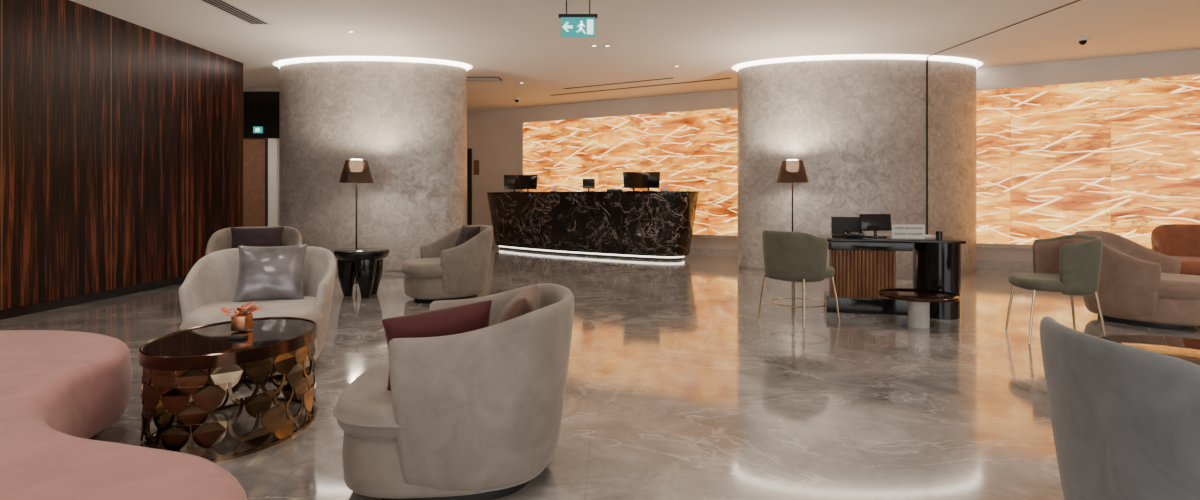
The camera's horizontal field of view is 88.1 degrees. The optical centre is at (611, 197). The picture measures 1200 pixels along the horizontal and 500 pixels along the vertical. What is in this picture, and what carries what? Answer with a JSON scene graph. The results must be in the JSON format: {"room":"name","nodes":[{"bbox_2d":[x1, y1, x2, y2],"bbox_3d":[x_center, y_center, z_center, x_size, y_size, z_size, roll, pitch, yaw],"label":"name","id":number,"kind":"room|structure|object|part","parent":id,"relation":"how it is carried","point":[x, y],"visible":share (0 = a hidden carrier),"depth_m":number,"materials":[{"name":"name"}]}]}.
{"room":"hotel lobby","nodes":[
{"label":"hotel lobby","id":0,"kind":"room"},
{"bbox_2d":[0,0,242,309],"bbox_3d":[-5.650,-0.455,3.200,0.120,3.150,12.400,0,0,0],"label":"wall","id":1,"kind":"structure","parent":0,"point":[121,141],"depth_m":6.83,"materials":[{"name":"brown wood"}]},
{"bbox_2d":[0,276,186,319],"bbox_3d":[-5.582,1.075,3.200,0.016,0.090,12.400,0,0,0],"label":"baseboard","id":2,"kind":"structure","parent":1,"relation":"attached to","point":[75,300],"depth_m":6.55,"materials":[{"name":"black paint"}]},
{"bbox_2d":[243,88,278,138],"bbox_3d":[-6.750,-0.455,11.560,4.600,3.150,0.120,0,0,0],"label":"wall","id":3,"kind":"structure","parent":0,"point":[244,89],"depth_m":11.50,"materials":[{"name":"paint"}]},
{"bbox_2d":[243,139,264,226],"bbox_3d":[-6.700,0.020,11.480,0.600,2.200,0.040,0,0,0],"label":"door","id":4,"kind":"structure","parent":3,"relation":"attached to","point":[253,149],"depth_m":11.46,"materials":[{"name":"brown wood"}]},
{"bbox_2d":[243,92,278,137],"bbox_3d":[-6.950,-1.520,11.470,1.700,0.860,0.060,0,0,0],"label":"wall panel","id":5,"kind":"structure","parent":3,"relation":"in","point":[260,109],"depth_m":11.44,"materials":[{"name":"black paint"}]},
{"bbox_2d":[253,127,262,132],"bbox_3d":[-6.520,-1.240,11.417,0.160,0.120,0.036,0,0,0],"label":"exit sign","id":6,"kind":"object","parent":5,"relation":"attached to","point":[255,129],"visible":1,"depth_m":11.40,"materials":[{"name":"teal plastic"}]},
{"bbox_2d":[265,139,278,225],"bbox_3d":[-6.277,0.020,11.460,0.215,2.200,0.100,0,0,0],"label":"door frame","id":7,"kind":"structure","parent":3,"relation":"attached to","point":[273,144],"depth_m":11.41,"materials":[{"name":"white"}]},
{"bbox_2d":[0,245,1199,499],"bbox_3d":[0.500,1.170,7.000,20.000,0.100,20.500,0,0,0],"label":"floor","id":8,"kind":"structure","parent":0,"point":[677,388],"depth_m":3.61,"materials":[{"name":"grey stone"}]},
{"bbox_2d":[0,330,246,499],"bbox_3d":[-2.391,0.910,1.940,1.607,0.420,3.337,0,0,-45],"label":"curved sofa","id":9,"kind":"object","parent":8,"relation":"on","point":[59,390],"visible":1,"depth_m":1.82,"materials":[{"name":"fabric"}]},
{"bbox_2d":[139,317,316,462],"bbox_3d":[-1.820,0.890,2.999,0.698,0.459,0.883,0,0,0],"label":"coffee table","id":10,"kind":"object","parent":8,"relation":"on","point":[199,355],"visible":0.94,"depth_m":2.74,"materials":[{"name":"brown metal"}]},
{"bbox_3d":[-1.820,0.672,3.000,0.646,0.009,0.836,0,0,0],"label":"glass","id":11,"kind":"part","parent":10,"relation":"part of","materials":[{"name":"black glass"}]},
{"bbox_2d":[228,335,247,339],"bbox_3d":[-1.760,0.659,2.920,0.070,0.014,0.045,0,0,0],"label":"matchbox","id":12,"kind":"object","parent":10,"relation":"on","point":[233,337],"visible":1,"depth_m":2.90},
{"bbox_2d":[220,302,261,330],"bbox_3d":[-1.850,0.597,3.097,0.199,0.132,0.188,0,0,0],"label":"flower vase","id":13,"kind":"object","parent":10,"relation":"on","point":[243,320],"visible":1,"depth_m":3.07,"materials":[{"name":"orange metal"}]},
{"bbox_3d":[-1.845,0.585,3.100,0.047,0.049,0.040,0,0,0],"label":"stem","id":14,"kind":"part","parent":13,"relation":"part of","materials":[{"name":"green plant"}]},
{"bbox_2d":[205,226,301,255],"bbox_3d":[-3.725,0.723,6.463,0.884,0.794,0.976,0,0,-24],"label":"armchair","id":15,"kind":"object","parent":8,"relation":"on","point":[221,239],"visible":0.12,"depth_m":6.66,"materials":[{"name":"beige fabric"}]},
{"bbox_2d":[231,227,283,248],"bbox_3d":[-3.809,0.490,6.656,0.511,0.334,0.195,0,0,-21],"label":"throw pillow","id":16,"kind":"object","parent":15,"relation":"on","point":[256,237],"visible":0.64,"depth_m":6.62,"materials":[{"name":"fabric"}]},
{"bbox_2d":[179,246,335,382],"bbox_3d":[-2.308,0.741,4.082,0.879,0.759,0.968,0,0,-18],"label":"armchair","id":17,"kind":"object","parent":8,"relation":"on","point":[209,286],"visible":0.44,"depth_m":4.10,"materials":[{"name":"fabric"}]},
{"bbox_2d":[180,296,323,329],"bbox_3d":[-2.286,0.777,4.015,0.794,0.155,0.824,0,0,-18],"label":"seat cushion","id":18,"kind":"object","parent":17,"relation":"on","point":[208,311],"depth_m":3.90,"materials":[{"name":"fabric"}]},
{"bbox_2d":[233,244,306,301],"bbox_3d":[-2.347,0.520,4.269,0.430,0.374,0.226,0,0,-18],"label":"throw pillow","id":19,"kind":"object","parent":17,"relation":"on","point":[264,273],"visible":1,"depth_m":4.21,"materials":[{"name":"silver fabric"}]},
{"bbox_3d":[-2.286,0.958,4.015,0.722,0.235,0.762,0,0,-18],"label":"seat","id":20,"kind":"part","parent":17,"relation":"part of","materials":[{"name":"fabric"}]},
{"bbox_2d":[339,159,373,282],"bbox_3d":[-3.380,0.309,8.200,0.424,1.622,0.424,0,0,0],"label":"floor lamp","id":21,"kind":"object","parent":8,"relation":"on","point":[356,171],"visible":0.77,"depth_m":8.07,"materials":[{"name":"brown fabric"}]},
{"bbox_3d":[-3.380,-0.338,8.200,0.424,0.295,0.424,0,0,0],"label":"lamp shade","id":22,"kind":"part","parent":21,"relation":"part of","materials":[{"name":"brown fabric"}]},
{"bbox_2d":[334,247,389,297],"bbox_3d":[-2.840,0.860,7.050,0.590,0.530,0.590,0,0,0],"label":"side table","id":23,"kind":"object","parent":8,"relation":"on","point":[363,264],"visible":1,"depth_m":6.90,"materials":[{"name":"black paint"}]},
{"bbox_3d":[-2.971,0.874,7.040,0.269,0.502,0.260,0,0,0],"label":"leg","id":24,"kind":"part","parent":23,"relation":"part of","materials":[{"name":"black paint"}]},
{"bbox_3d":[-2.767,0.874,6.943,0.261,0.502,0.269,0,0,0],"label":"leg","id":25,"kind":"part","parent":23,"relation":"part of","materials":[{"name":"black paint"}]},
{"bbox_3d":[-2.788,0.874,7.169,0.258,0.502,0.271,0,0,0],"label":"leg","id":26,"kind":"part","parent":23,"relation":"part of","materials":[{"name":"black paint"}]},
{"bbox_2d":[279,61,466,269],"bbox_3d":[-3.685,-0.585,9.600,2.860,3.290,1.200,0,0,0],"label":"column","id":27,"kind":"structure","parent":8,"relation":"on","point":[408,120],"depth_m":9.07,"materials":[{"name":"grey paint"}]},
{"bbox_2d":[335,270,403,273],"bbox_3d":[-3.685,1.085,9.600,2.820,0.070,1.160,0,0,0],"label":"baseboard","id":28,"kind":"structure","parent":27,"relation":"attached to","point":[383,271],"depth_m":9.05,"materials":[{"name":"grey stone"}]},
{"bbox_2d":[401,225,492,302],"bbox_3d":[-1.833,0.723,6.927,0.976,0.794,0.884,0,0,-33],"label":"armchair","id":29,"kind":"object","parent":8,"relation":"on","point":[443,271],"visible":0.98,"depth_m":6.62,"materials":[{"name":"beige fabric"}]},
{"bbox_2d":[401,257,445,278],"bbox_3d":[-1.892,0.777,6.890,0.824,0.155,0.794,0,0,-33],"label":"seat cushion","id":30,"kind":"object","parent":29,"relation":"on","point":[424,267],"depth_m":6.51,"materials":[{"name":"beige fabric"}]},
{"bbox_3d":[-1.892,0.958,6.890,0.762,0.235,0.722,0,0,-33],"label":"seat","id":31,"kind":"part","parent":29,"relation":"part of","materials":[{"name":"beige fabric"}]},
{"bbox_2d":[455,225,480,246],"bbox_3d":[-1.649,0.500,7.048,0.192,0.352,0.374,0,0,-44],"label":"throw pillow","id":32,"kind":"object","parent":29,"relation":"on","point":[466,233],"visible":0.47,"depth_m":6.99,"materials":[{"name":"fabric"}]},
{"bbox_2d":[333,283,573,499],"bbox_3d":[-0.618,0.758,2.546,0.928,0.724,0.850,0,0,-6],"label":"armchair","id":33,"kind":"object","parent":8,"relation":"on","point":[476,414],"visible":0.96,"depth_m":2.19,"materials":[{"name":"beige fabric"}]},
{"bbox_2d":[333,362,402,439],"bbox_3d":[-0.685,0.798,2.539,0.791,0.134,0.762,0,0,-6],"label":"seat cushion","id":34,"kind":"object","parent":33,"relation":"on","point":[365,409],"depth_m":2.21,"materials":[{"name":"beige fabric"}]},
{"bbox_3d":[-0.685,0.964,2.539,0.732,0.226,0.693,0,0,-6],"label":"seat","id":35,"kind":"part","parent":33,"relation":"part of","materials":[{"name":"beige fabric"}]},
{"bbox_2d":[382,300,491,390],"bbox_3d":[-0.665,0.575,2.401,0.427,0.340,0.210,0,0,-21],"label":"throw pillow","id":36,"kind":"object","parent":33,"relation":"on","point":[473,316],"visible":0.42,"depth_m":2.32,"materials":[{"name":"red fabric"}]},
{"bbox_2d":[497,284,538,323],"bbox_3d":[-0.403,0.535,2.589,0.190,0.290,0.393,0,0,0],"label":"throw pillow","id":37,"kind":"object","parent":33,"relation":"on","point":[526,301],"visible":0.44,"depth_m":2.45,"materials":[{"name":"fabric"}]},
{"bbox_2d":[487,191,698,259],"bbox_3d":[-0.621,0.507,12.222,4.953,1.225,1.224,0,0,31],"label":"reception desk","id":38,"kind":"object","parent":8,"relation":"on","point":[646,225],"visible":1,"depth_m":11.40,"materials":[{"name":"black stone"}]},
{"bbox_2d":[504,175,518,191],"bbox_3d":[-2.050,-0.286,13.050,0.460,0.360,0.220,0,0,-29],"label":"computer monitor","id":39,"kind":"object","parent":38,"relation":"on","point":[510,181],"visible":0.79,"depth_m":13.00,"materials":[{"name":"black paint"}]},
{"bbox_2d":[518,175,537,191],"bbox_3d":[-1.750,-0.286,12.900,0.440,0.360,0.220,0,0,23],"label":"computer monitor","id":40,"kind":"object","parent":38,"relation":"on","point":[527,182],"visible":0.94,"depth_m":12.88,"materials":[{"name":"black paint"}]},
{"bbox_2d":[582,179,594,191],"bbox_3d":[-0.450,-0.231,12.000,0.218,0.250,0.218,0,0,26],"label":"computer monitor","id":41,"kind":"object","parent":38,"relation":"on","point":[588,184],"visible":0.85,"depth_m":11.99,"materials":[{"name":"black paint"}]},
{"bbox_2d":[499,246,683,257],"bbox_3d":[-0.642,1.062,12.200,4.426,0.025,0.676,0,0,30],"label":"light","id":42,"kind":"object","parent":38,"relation":"attached to","point":[519,248],"depth_m":11.76,"materials":[{"name":"beige"}]},
{"bbox_2d":[607,189,622,190],"bbox_3d":[0.050,-0.130,11.850,0.300,0.050,0.220,0,0,0],"label":"document tray","id":43,"kind":"object","parent":38,"relation":"on","point":[607,189],"visible":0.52,"depth_m":11.74,"materials":[{"name":"black paint"}]},
{"bbox_2d":[623,172,643,190],"bbox_3d":[0.400,-0.286,11.400,0.420,0.360,0.220,0,0,-26],"label":"computer monitor","id":44,"kind":"object","parent":38,"relation":"on","point":[633,180],"visible":0.88,"depth_m":11.38,"materials":[{"name":"black paint"}]},
{"bbox_2d":[644,172,659,190],"bbox_3d":[0.670,-0.286,11.450,0.460,0.360,0.220,0,0,29],"label":"computer monitor","id":45,"kind":"object","parent":38,"relation":"on","point":[651,179],"visible":0.72,"depth_m":11.40,"materials":[{"name":"black paint"}]},
{"bbox_2d":[662,186,667,190],"bbox_3d":[0.950,-0.151,11.150,0.120,0.090,0.080,0,0,23],"label":"card holder","id":46,"kind":"object","parent":38,"relation":"on","point":[664,188],"visible":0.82,"depth_m":11.16,"materials":[{"name":"white plastic"}]},
{"bbox_2d":[776,159,808,231],"bbox_3d":[2.460,0.304,8.450,0.424,1.632,0.424,0,0,0],"label":"floor lamp","id":47,"kind":"object","parent":8,"relation":"on","point":[792,171],"visible":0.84,"depth_m":8.32,"materials":[{"name":"brown fabric"}]},
{"bbox_3d":[2.460,-0.347,8.450,0.424,0.295,0.424,0,0,0],"label":"lamp shade","id":48,"kind":"part","parent":47,"relation":"part of","materials":[{"name":"brown fabric"}]},
{"bbox_2d":[758,230,839,327],"bbox_3d":[1.698,0.711,5.648,0.566,0.821,0.568,0,0,-35],"label":"chair","id":49,"kind":"object","parent":8,"relation":"on","point":[793,257],"visible":1,"depth_m":5.41,"materials":[{"name":"green fabric"}]},
{"bbox_3d":[1.385,0.914,5.709,0.083,0.413,0.022,0,0,3],"label":"leg","id":50,"kind":"part","parent":49,"relation":"part of","materials":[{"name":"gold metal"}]},
{"bbox_3d":[1.752,0.914,5.966,0.022,0.413,0.083,0,0,17],"label":"leg","id":51,"kind":"part","parent":49,"relation":"part of","materials":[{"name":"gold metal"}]},
{"bbox_3d":[1.606,0.520,5.584,0.353,0.460,0.572,0,0,-35],"label":"backrest","id":52,"kind":"part","parent":49,"relation":"part of","materials":[{"name":"green fabric"}]},
{"bbox_3d":[1.648,0.914,5.334,0.022,0.413,0.083,0,0,17],"label":"leg","id":53,"kind":"part","parent":49,"relation":"part of","materials":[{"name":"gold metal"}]},
{"bbox_3d":[1.716,0.675,5.662,0.520,0.090,0.540,0,0,-35],"label":"seat","id":54,"kind":"part","parent":49,"relation":"part of","materials":[{"name":"green fabric"}]},
{"bbox_3d":[2.015,0.914,5.591,0.083,0.413,0.022,0,0,3],"label":"leg","id":55,"kind":"part","parent":49,"relation":"part of","materials":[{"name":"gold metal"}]},
{"bbox_2d":[738,59,976,270],"bbox_3d":[3.790,-0.585,9.650,3.660,3.290,1.520,0,0,0],"label":"column","id":56,"kind":"structure","parent":8,"relation":"on","point":[857,127],"depth_m":8.99,"materials":[{"name":"grey paint"}]},
{"bbox_2d":[739,266,974,274],"bbox_3d":[3.790,1.085,9.650,3.620,0.070,1.480,0,0,0],"label":"baseboard","id":57,"kind":"structure","parent":56,"relation":"attached to","point":[740,267],"depth_m":9.27,"materials":[{"name":"grey stone"}]},
{"bbox_2d":[926,57,927,234],"bbox_3d":[4.550,-0.455,8.956,0.022,3.150,0.020,0,0,0],"label":"trim","id":58,"kind":"structure","parent":56,"relation":"attached to","point":[927,57],"depth_m":8.95,"materials":[{"name":"black metal"}]},
{"bbox_2d":[819,235,965,319],"bbox_3d":[2.719,0.760,6.106,1.240,0.720,0.710,0,0,14],"label":"desk","id":59,"kind":"object","parent":8,"relation":"on","point":[863,266],"visible":0.81,"depth_m":5.91,"materials":[{"name":"black paint"}]},
{"bbox_2d":[831,217,859,236],"bbox_3d":[2.411,0.301,6.352,0.300,0.190,0.258,0,0,17],"label":"computer monitor","id":60,"kind":"object","parent":59,"relation":"on","point":[838,224],"visible":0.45,"depth_m":6.45,"materials":[{"name":"black plastic"}]},
{"bbox_2d":[844,229,864,236],"bbox_3d":[2.371,0.347,6.075,0.170,0.080,0.171,0,0,11],"label":"telephone","id":61,"kind":"object","parent":59,"relation":"on","point":[847,232],"visible":1,"depth_m":6.01,"materials":[{"name":"black paint"}]},
{"bbox_3d":[2.454,0.740,6.116,0.560,0.460,0.300,0,0,14],"label":"modesty panel","id":62,"kind":"part","parent":59,"relation":"part of","materials":[{"name":"brown wood"}]},
{"bbox_2d":[859,214,891,237],"bbox_3d":[2.645,0.283,6.223,0.303,0.230,0.220,0,0,-45],"label":"computer monitor","id":63,"kind":"object","parent":59,"relation":"on","point":[868,222],"visible":0.94,"depth_m":6.21,"materials":[{"name":"black paint"}]},
{"bbox_2d":[890,224,924,238],"bbox_3d":[2.849,0.331,5.976,0.300,0.135,0.060,0,0,6],"label":"sign","id":64,"kind":"object","parent":59,"relation":"on","point":[898,231],"visible":1,"depth_m":5.95,"materials":[{"name":"paper"}]},
{"bbox_2d":[925,235,935,237],"bbox_3d":[3.045,0.388,6.175,0.300,0.020,0.210,0,0,17],"label":"paper stack","id":65,"kind":"object","parent":59,"relation":"on","point":[926,236],"visible":0.21,"depth_m":6.05,"materials":[{"name":"white paper"}]},
{"bbox_2d":[936,231,942,238],"bbox_3d":[3.147,0.363,5.963,0.060,0.070,0.060,0,0,0],"label":"pen holder","id":66,"kind":"object","parent":59,"relation":"on","point":[939,234],"visible":1,"depth_m":5.94,"materials":[{"name":"black paint"}]},
{"bbox_2d":[879,288,959,327],"bbox_3d":[2.660,0.978,5.380,0.632,0.284,0.632,0,0,0],"label":"round glass table","id":67,"kind":"object","parent":8,"relation":"on","point":[919,300],"visible":1,"depth_m":5.31,"materials":[{"name":"brown metal"}]},
{"bbox_2d":[1005,234,1105,343],"bbox_3d":[3.503,0.711,4.919,0.566,0.821,0.568,0,0,15],"label":"chair","id":68,"kind":"object","parent":8,"relation":"on","point":[1070,265],"visible":0.99,"depth_m":4.69,"materials":[{"name":"green fabric"}]},
{"bbox_3d":[3.343,0.914,5.199,0.022,0.413,0.083,0,0,-37],"label":"leg","id":69,"kind":"part","parent":68,"relation":"part of","materials":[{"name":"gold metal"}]},
{"bbox_3d":[3.224,0.914,4.757,0.083,0.413,0.022,0,0,-23],"label":"leg","id":70,"kind":"part","parent":68,"relation":"part of","materials":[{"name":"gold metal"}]},
{"bbox_3d":[3.481,0.675,4.925,0.520,0.090,0.540,0,0,15],"label":"seat","id":71,"kind":"part","parent":68,"relation":"part of","materials":[{"name":"green fabric"}]},
{"bbox_3d":[3.611,0.520,4.890,0.353,0.460,0.572,0,0,15],"label":"backrest","id":72,"kind":"part","parent":68,"relation":"part of","materials":[{"name":"green fabric"}]},
{"bbox_3d":[3.776,0.914,5.083,0.083,0.413,0.022,0,0,-23],"label":"leg","id":73,"kind":"part","parent":68,"relation":"part of","materials":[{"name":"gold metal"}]},
{"bbox_3d":[3.657,0.914,4.641,0.022,0.413,0.083,0,0,-37],"label":"leg","id":74,"kind":"part","parent":68,"relation":"part of","materials":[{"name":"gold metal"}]},
{"bbox_2d":[1039,316,1199,499],"bbox_3d":[1.750,0.745,1.656,0.967,0.749,0.840,0,0,6],"label":"armchair","id":75,"kind":"object","parent":8,"relation":"on","point":[1125,419],"visible":1,"depth_m":1.57,"materials":[{"name":"fabric"}]},
{"bbox_2d":[1075,230,1199,328],"bbox_3d":[4.803,0.723,5.618,0.884,0.794,0.976,0,0,-38],"label":"armchair","id":76,"kind":"object","parent":8,"relation":"on","point":[1139,285],"visible":0.84,"depth_m":5.37,"materials":[{"name":"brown fabric"}]},
{"bbox_3d":[4.848,0.958,5.563,0.722,0.235,0.762,0,0,-38],"label":"seat","id":77,"kind":"part","parent":76,"relation":"part of","materials":[{"name":"brown fabric"}]},
{"bbox_2d":[1153,272,1199,299],"bbox_3d":[4.848,0.777,5.563,0.794,0.155,0.824,0,0,-38],"label":"seat cushion","id":78,"kind":"object","parent":76,"relation":"on","point":[1171,285],"depth_m":5.20,"materials":[{"name":"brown fabric"}]},
{"bbox_2d":[1099,335,1199,364],"bbox_3d":[2.500,0.892,2.620,0.800,0.455,0.760,0,0,0],"label":"table","id":79,"kind":"object","parent":8,"relation":"on","point":[1188,349],"visible":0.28,"depth_m":2.80,"materials":[{"name":"black glass"}]},
{"bbox_2d":[1151,224,1199,275],"bbox_3d":[6.725,0.723,7.069,0.884,0.794,0.976,0,0,40],"label":"armchair","id":80,"kind":"object","parent":8,"relation":"on","point":[1182,241],"visible":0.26,"depth_m":7.44,"materials":[{"name":"orange fabric"}]},
{"bbox_2d":[1173,256,1199,274],"bbox_3d":[6.679,0.777,7.016,0.794,0.155,0.824,0,0,40],"label":"seat cushion","id":81,"kind":"object","parent":80,"relation":"on","point":[1190,265],"depth_m":6.82,"materials":[{"name":"orange fabric"}]},
{"bbox_2d":[70,0,1199,111],"bbox_3d":[0.500,-2.030,6.950,19.400,0.001,20.100,0,0,0],"label":"ceiling","id":82,"kind":"structure","parent":0,"point":[513,41],"depth_m":7.67,"materials":[{"name":"paint"}]},
{"bbox_2d":[200,0,271,24],"bbox_3d":[-4.100,-2.022,6.750,0.260,0.015,1.000,0,0,0],"label":"ceiling vent","id":83,"kind":"object","parent":82,"relation":"in","point":[225,6],"visible":1,"depth_m":6.76,"materials":[{"name":"white plastic"}]},
{"bbox_2d":[273,56,472,69],"bbox_3d":[-3.685,-2.125,9.600,3.040,0.290,1.380,0,0,0],"label":"light","id":84,"kind":"object","parent":82,"relation":"attached to","point":[324,58],"visible":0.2,"depth_m":9.07,"materials":[{"name":"paint"}]},
{"bbox_2d":[467,77,501,80],"bbox_3d":[-2.200,-2.021,10.600,0.600,0.019,0.300,0,0,0],"label":"ceiling vent","id":85,"kind":"object","parent":82,"relation":"in","point":[468,78],"visible":0.81,"depth_m":10.62,"materials":[{"name":"white plastic"}]},
{"bbox_3d":[-2.200,-2.016,10.500,0.560,0.010,0.012,0,0,0],"label":"blade","id":86,"kind":"part","parent":85,"relation":"part of","materials":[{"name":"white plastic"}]},
{"bbox_3d":[-2.200,-2.016,10.632,0.560,0.010,0.012,0,0,0],"label":"blade","id":87,"kind":"part","parent":85,"relation":"part of","materials":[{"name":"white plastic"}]},
{"bbox_3d":[-2.200,-2.016,10.698,0.560,0.010,0.012,0,0,0],"label":"blade","id":88,"kind":"part","parent":85,"relation":"part of","materials":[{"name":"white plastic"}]},
{"bbox_2d":[559,0,597,36],"bbox_3d":[-0.350,-1.843,6.400,0.400,0.375,0.050,0,0,0],"label":"exit sign","id":89,"kind":"object","parent":82,"relation":"hanging from","point":[572,25],"visible":1,"depth_m":6.39,"materials":[{"name":"teal plastic"}]},
{"bbox_3d":[-0.350,-1.755,6.400,0.350,0.200,0.020,0,0,0],"label":"panel","id":90,"kind":"part","parent":89,"relation":"part of","materials":[{"name":"teal plastic"}]},
{"bbox_3d":[-0.225,-1.755,6.388,0.064,0.150,0.003,0,0,0],"label":"doorway","id":91,"kind":"part","parent":89,"relation":"part of","materials":[{"name":"white plastic"}]},
{"bbox_2d":[550,78,730,95],"bbox_3d":[0.281,-2.025,11.233,3.700,0.008,0.545,0,0,29],"label":"ceiling vent","id":92,"kind":"object","parent":82,"relation":"in","point":[663,78],"visible":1,"depth_m":11.22,"materials":[{"name":"black metal"}]},
{"bbox_2d":[732,54,982,71],"bbox_3d":[3.790,-2.125,9.650,3.840,0.290,1.700,0,0,0],"label":"cove recess","id":93,"kind":"object","parent":82,"relation":"attached to","point":[851,56],"visible":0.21,"depth_m":8.98,"materials":[{"name":"paint"}]},
{"bbox_2d":[927,0,1080,56],"bbox_3d":[4.900,-2.026,5.479,0.025,0.006,6.994,0,0,-6],"label":"trim","id":94,"kind":"structure","parent":82,"relation":"attached to","point":[1077,0],"depth_m":7.35,"materials":[{"name":"black metal"}]},
{"bbox_2d":[1076,37,1089,44],"bbox_3d":[6.000,-1.984,7.900,0.140,0.089,0.140,0,0,0],"label":"security camera","id":95,"kind":"object","parent":82,"relation":"attached to","point":[1082,40],"visible":1,"depth_m":7.87,"materials":[{"name":"white plastic"}]},
{"bbox_2d":[467,49,1199,261],"bbox_3d":[2.772,-0.455,11.467,16.777,3.150,0.152,0,0,29],"label":"wall","id":96,"kind":"structure","parent":0,"point":[1119,157],"depth_m":9.51,"materials":[{"name":"brown stone"}]},
{"bbox_2d":[467,148,471,225],"bbox_3d":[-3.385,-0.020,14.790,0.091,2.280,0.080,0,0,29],"label":"door","id":97,"kind":"structure","parent":96,"relation":"in","point":[469,150],"depth_m":14.76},
{"bbox_2d":[474,160,478,174],"bbox_3d":[-3.212,-0.705,14.701,0.160,0.350,0.030,0,0,29],"label":"wall plaque","id":98,"kind":"object","parent":96,"relation":"attached to","point":[476,162],"visible":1,"depth_m":14.68,"materials":[{"name":"brown wood"}]},
{"bbox_2d":[521,121,522,191],"bbox_3d":[-2.015,-0.470,14.037,0.046,2.500,0.080,0,0,29],"label":"trim","id":99,"kind":"structure","parent":96,"relation":"attached to","point":[521,121],"depth_m":14.00,"materials":[{"name":"paint"}]},
{"bbox_2d":[492,239,1032,270],"bbox_3d":[3.473,1.050,11.024,14.894,0.140,0.044,0,0,29],"label":"baseboard","id":100,"kind":"structure","parent":96,"relation":"attached to","point":[982,264],"depth_m":9.71,"materials":[{"name":"white stone"}]},
{"bbox_2d":[523,71,1199,122],"bbox_3d":[3.980,-1.700,10.739,13.730,0.040,0.083,0,0,29],"label":"trim","id":101,"kind":"structure","parent":96,"relation":"attached to","point":[1197,72],"depth_m":9.50,"materials":[{"name":"paint"}]},
{"bbox_2d":[692,234,1151,249],"bbox_3d":[3.981,0.750,10.705,13.695,0.060,0.102,0,0,29],"label":"trim","id":102,"kind":"structure","parent":96,"relation":"attached to","point":[991,245],"depth_m":9.64,"materials":[{"name":"white stone"}]}
]}

